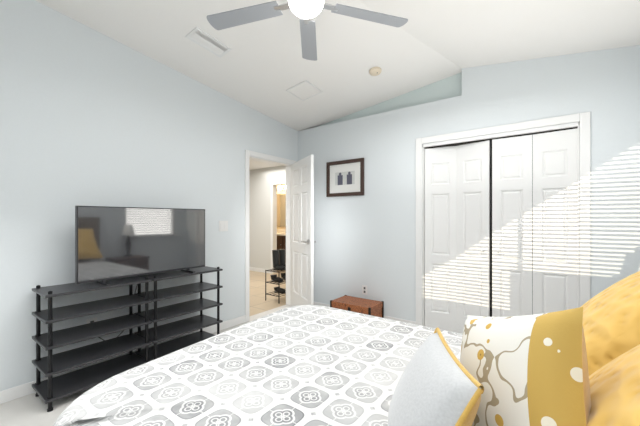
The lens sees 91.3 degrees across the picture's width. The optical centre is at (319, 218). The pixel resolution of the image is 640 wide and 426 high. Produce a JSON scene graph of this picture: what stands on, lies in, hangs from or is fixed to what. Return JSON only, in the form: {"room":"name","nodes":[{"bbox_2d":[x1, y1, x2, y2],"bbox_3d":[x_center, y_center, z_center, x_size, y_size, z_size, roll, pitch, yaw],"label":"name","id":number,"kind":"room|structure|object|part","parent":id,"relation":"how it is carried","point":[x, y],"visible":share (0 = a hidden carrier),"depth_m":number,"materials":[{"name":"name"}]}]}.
{"room":"bedroom","nodes":[
{"label":"bedroom","id":0,"kind":"room"},
{"bbox_2d":[0,270,291,425],"bbox_3d":[-0.818,1.300,4.082,7.620,0.100,7.020,0,0,37],"label":"floor","id":1,"kind":"structure","parent":0,"point":[29,410],"depth_m":2.17,"materials":[{"name":"carpet"}]},
{"bbox_2d":[32,266,222,411],"bbox_3d":[-1.495,0.859,2.642,0.350,0.782,1.340,0,0,37],"label":"tv stand","id":2,"kind":"object","parent":1,"relation":"on","point":[50,389],"visible":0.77,"depth_m":2.44,"materials":[{"name":"grey laminate"}]},
{"bbox_2d":[75,206,204,285],"bbox_3d":[-1.429,0.197,2.630,0.210,0.584,1.020,0,0,37],"label":"tv","id":3,"kind":"object","parent":2,"relation":"on","point":[116,242],"visible":1,"depth_m":2.52,"materials":[{"name":"grey plastic"}]},
{"bbox_2d":[265,249,285,302],"bbox_3d":[-0.577,0.866,4.911,0.296,0.769,0.496,0,0,37],"label":"shoe rack","id":4,"kind":"object","parent":1,"relation":"on","point":[278,256],"visible":0.67,"depth_m":4.82,"materials":[{"name":"black metal"}]},
{"bbox_2d":[277,237,285,263],"bbox_3d":[-1.078,0.830,8.111,1.640,0.840,0.585,0,0,37],"label":"bathroom vanity","id":5,"kind":"object","parent":1,"relation":"on","point":[281,238],"depth_m":7.66,"materials":[{"name":"brown wood"}]},
{"bbox_2d":[277,233,285,236],"bbox_3d":[-1.077,0.390,8.114,1.700,0.040,0.580,0,0,37],"label":"countertop","id":6,"kind":"structure","parent":5,"relation":"on","point":[278,234],"depth_m":7.69,"materials":[{"name":"beige stone"}]},
{"bbox_2d":[53,271,639,425],"bbox_3d":[0.203,0.610,1.196,2.119,1.280,1.710,0,0,37],"label":"bed","id":7,"kind":"object","parent":1,"relation":"on","point":[309,365],"visible":1,"depth_m":1.00,"materials":[{"name":"white fabric"}]},
{"bbox_2d":[387,327,484,425],"bbox_3d":[0.274,0.484,0.805,0.140,0.330,0.350,26,3,6],"label":"pillow","id":8,"kind":"object","parent":7,"relation":"on","point":[434,388],"depth_m":0.74,"materials":[{"name":"fabric"}]},
{"bbox_2d":[330,295,383,317],"bbox_3d":[0.444,1.120,3.785,0.544,0.260,0.356,0,0,37],"label":"chest","id":9,"kind":"object","parent":1,"relation":"on","point":[362,305],"visible":0.56,"depth_m":3.70,"materials":[{"name":"brown wood"}]},
{"bbox_2d":[0,0,297,390],"bbox_3d":[-1.116,-0.400,3.631,0.120,3.300,5.940,0,0,37],"label":"wall","id":10,"kind":"structure","parent":0,"point":[89,116],"depth_m":2.55,"materials":[{"name":"paint"}]},
{"bbox_2d":[87,317,96,323],"bbox_3d":[-1.849,0.863,2.537,0.007,0.115,0.070,0,0,37],"label":"outlet","id":11,"kind":"object","parent":10,"relation":"attached to","point":[91,320],"visible":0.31,"depth_m":2.54,"materials":[{"name":"white plastic"}]},
{"bbox_2d":[0,315,244,403],"bbox_3d":[-1.826,1.208,2.563,0.012,0.085,3.080,0,0,37],"label":"baseboard","id":12,"kind":"structure","parent":10,"relation":"attached to","point":[13,393],"depth_m":2.44,"materials":[{"name":"white wood"}]},
{"bbox_2d":[219,221,227,231],"bbox_3d":[-1.094,0.080,3.552,0.010,0.120,0.120,0,0,37],"label":"light switch","id":13,"kind":"object","parent":10,"relation":"attached to","point":[223,225],"visible":1,"depth_m":3.55,"materials":[{"name":"white plastic"}]},
{"bbox_2d":[245,150,295,321],"bbox_3d":[-0.684,0.204,4.213,0.152,2.092,0.934,0,0,37],"label":"door frame","id":14,"kind":"structure","parent":10,"relation":"attached to","point":[265,157],"depth_m":4.17,"materials":[{"name":"white wood"}]},
{"bbox_2d":[291,155,315,305],"bbox_3d":[-0.249,0.233,4.110,0.693,2.010,0.447,0,0,37],"label":"door","id":15,"kind":"structure","parent":10,"relation":"in","point":[302,232],"depth_m":4.02,"materials":[{"name":"white wood"}]},
{"bbox_2d":[249,159,285,273],"bbox_3d":[-1.534,-0.010,6.356,3.800,2.520,4.220,0,0,37],"label":"wall","id":16,"kind":"structure","parent":0,"point":[263,176],"depth_m":7.33,"materials":[{"name":"paint"}]},
{"bbox_2d":[249,181,285,273],"bbox_3d":[-1.401,0.204,7.381,2.552,2.092,0.016,0,0,37],"label":"door frame","id":17,"kind":"structure","parent":16,"relation":"attached to","point":[261,269],"depth_m":7.15,"materials":[{"name":"white wood"}]},
{"bbox_2d":[277,194,285,226],"bbox_3d":[-0.907,-0.235,8.341,1.500,0.870,0.010,0,0,37],"label":"bathroom mirror","id":18,"kind":"object","parent":16,"relation":"attached to","point":[281,209],"depth_m":8.43,"materials":[{"name":"white mirror"}]},
{"bbox_2d":[277,185,285,189],"bbox_3d":[-1.028,-0.830,8.313,0.720,0.120,0.198,0,0,37],"label":"sconce","id":19,"kind":"object","parent":16,"relation":"attached to","point":[280,187],"visible":0.35,"depth_m":8.26,"materials":[{"name":"white glass"}]},
{"bbox_2d":[277,229,285,232],"bbox_3d":[-0.910,0.320,8.338,1.700,0.100,0.020,0,0,37],"label":"backsplash","id":20,"kind":"structure","parent":16,"relation":"attached to","point":[278,230],"depth_m":8.42,"materials":[{"name":"beige tile"}]},
{"bbox_2d":[36,0,639,130],"bbox_3d":[-0.073,-1.582,1.916,3.660,0.615,4.250,0,0,37],"label":"ceiling","id":21,"kind":"structure","parent":0,"point":[262,66],"depth_m":2.72,"materials":[{"name":"white paint"}]},
{"bbox_2d":[185,27,231,57],"bbox_3d":[-0.972,-1.546,2.751,0.178,0.064,0.349,0,0,37],"label":"ceiling vent","id":22,"kind":"object","parent":21,"relation":"in","point":[194,37],"visible":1,"depth_m":2.74,"materials":[{"name":"white plastic"}]},
{"bbox_2d":[286,80,322,100],"bbox_3d":[-0.176,-1.452,3.554,0.297,0.075,0.294,0,0,37],"label":"access panel","id":23,"kind":"object","parent":21,"relation":"attached to","point":[304,90],"visible":0.98,"depth_m":3.55,"materials":[{"name":"white paint"}]},
{"bbox_2d":[207,0,407,60],"bbox_3d":[-0.046,-1.431,2.065,1.224,0.494,0.792,0,0,19],"label":"fan","id":24,"kind":"object","parent":21,"relation":"hanging from","point":[237,17],"depth_m":1.93,"materials":[{"name":"silver metal"}]},
{"bbox_3d":[-0.082,-1.260,2.195,0.117,0.026,0.560,0,0,1],"label":"fan blade","id":25,"kind":"part","parent":24,"relation":"part of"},
{"bbox_3d":[0.281,-1.260,1.936,0.560,0.026,0.117,0,0,-17],"label":"fan blade","id":26,"kind":"part","parent":24,"relation":"part of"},
{"bbox_2d":[369,67,381,75],"bbox_3d":[0.572,-1.522,3.235,0.127,0.050,0.127,0,0,37],"label":"smoke detector","id":27,"kind":"object","parent":21,"relation":"attached to","point":[374,71],"visible":1,"depth_m":3.21,"materials":[{"name":"beige plastic"}]},
{"bbox_2d":[298,45,639,321],"bbox_3d":[1.367,-0.400,3.755,3.720,3.300,0.660,0,0,37],"label":"wall","id":28,"kind":"structure","parent":0,"point":[368,238],"depth_m":3.41,"materials":[{"name":"paint"}]},
{"bbox_2d":[326,158,363,196],"bbox_3d":[0.323,-0.535,4.101,0.570,0.470,0.028,0,0,37],"label":"picture frame","id":29,"kind":"object","parent":28,"relation":"attached to","point":[344,177],"visible":1,"depth_m":4.09,"materials":[{"name":"brown wood"}]},
{"bbox_2d":[335,170,354,185],"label":"art","id":30,"kind":"object","parent":29,"relation":"attached to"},
{"bbox_2d":[362,285,366,294],"bbox_3d":[0.562,0.892,3.937,0.070,0.115,0.007,0,0,37],"label":"outlet","id":31,"kind":"object","parent":28,"relation":"attached to","point":[364,289],"visible":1,"depth_m":3.94,"materials":[{"name":"white plastic"}]},
{"bbox_2d":[314,302,415,323],"bbox_3d":[0.380,1.208,4.069,1.760,0.085,0.012,0,0,37],"label":"baseboard","id":32,"kind":"structure","parent":28,"relation":"attached to","point":[315,303],"depth_m":3.71,"materials":[{"name":"white wood"}]},
{"bbox_2d":[425,128,577,333],"bbox_3d":[1.732,0.223,3.151,1.343,2.030,0.141,0,0,37],"label":"closet doors","id":33,"kind":"structure","parent":28,"relation":"in","point":[457,235],"depth_m":3.08,"materials":[{"name":"white wood"}]},
{"bbox_2d":[416,112,590,325],"bbox_3d":[1.724,0.170,3.144,1.500,2.160,0.136,0,0,37],"label":"trim","id":34,"kind":"structure","parent":28,"relation":"attached to","point":[583,125],"depth_m":2.88,"materials":[{"name":"white wood"}]}
]}

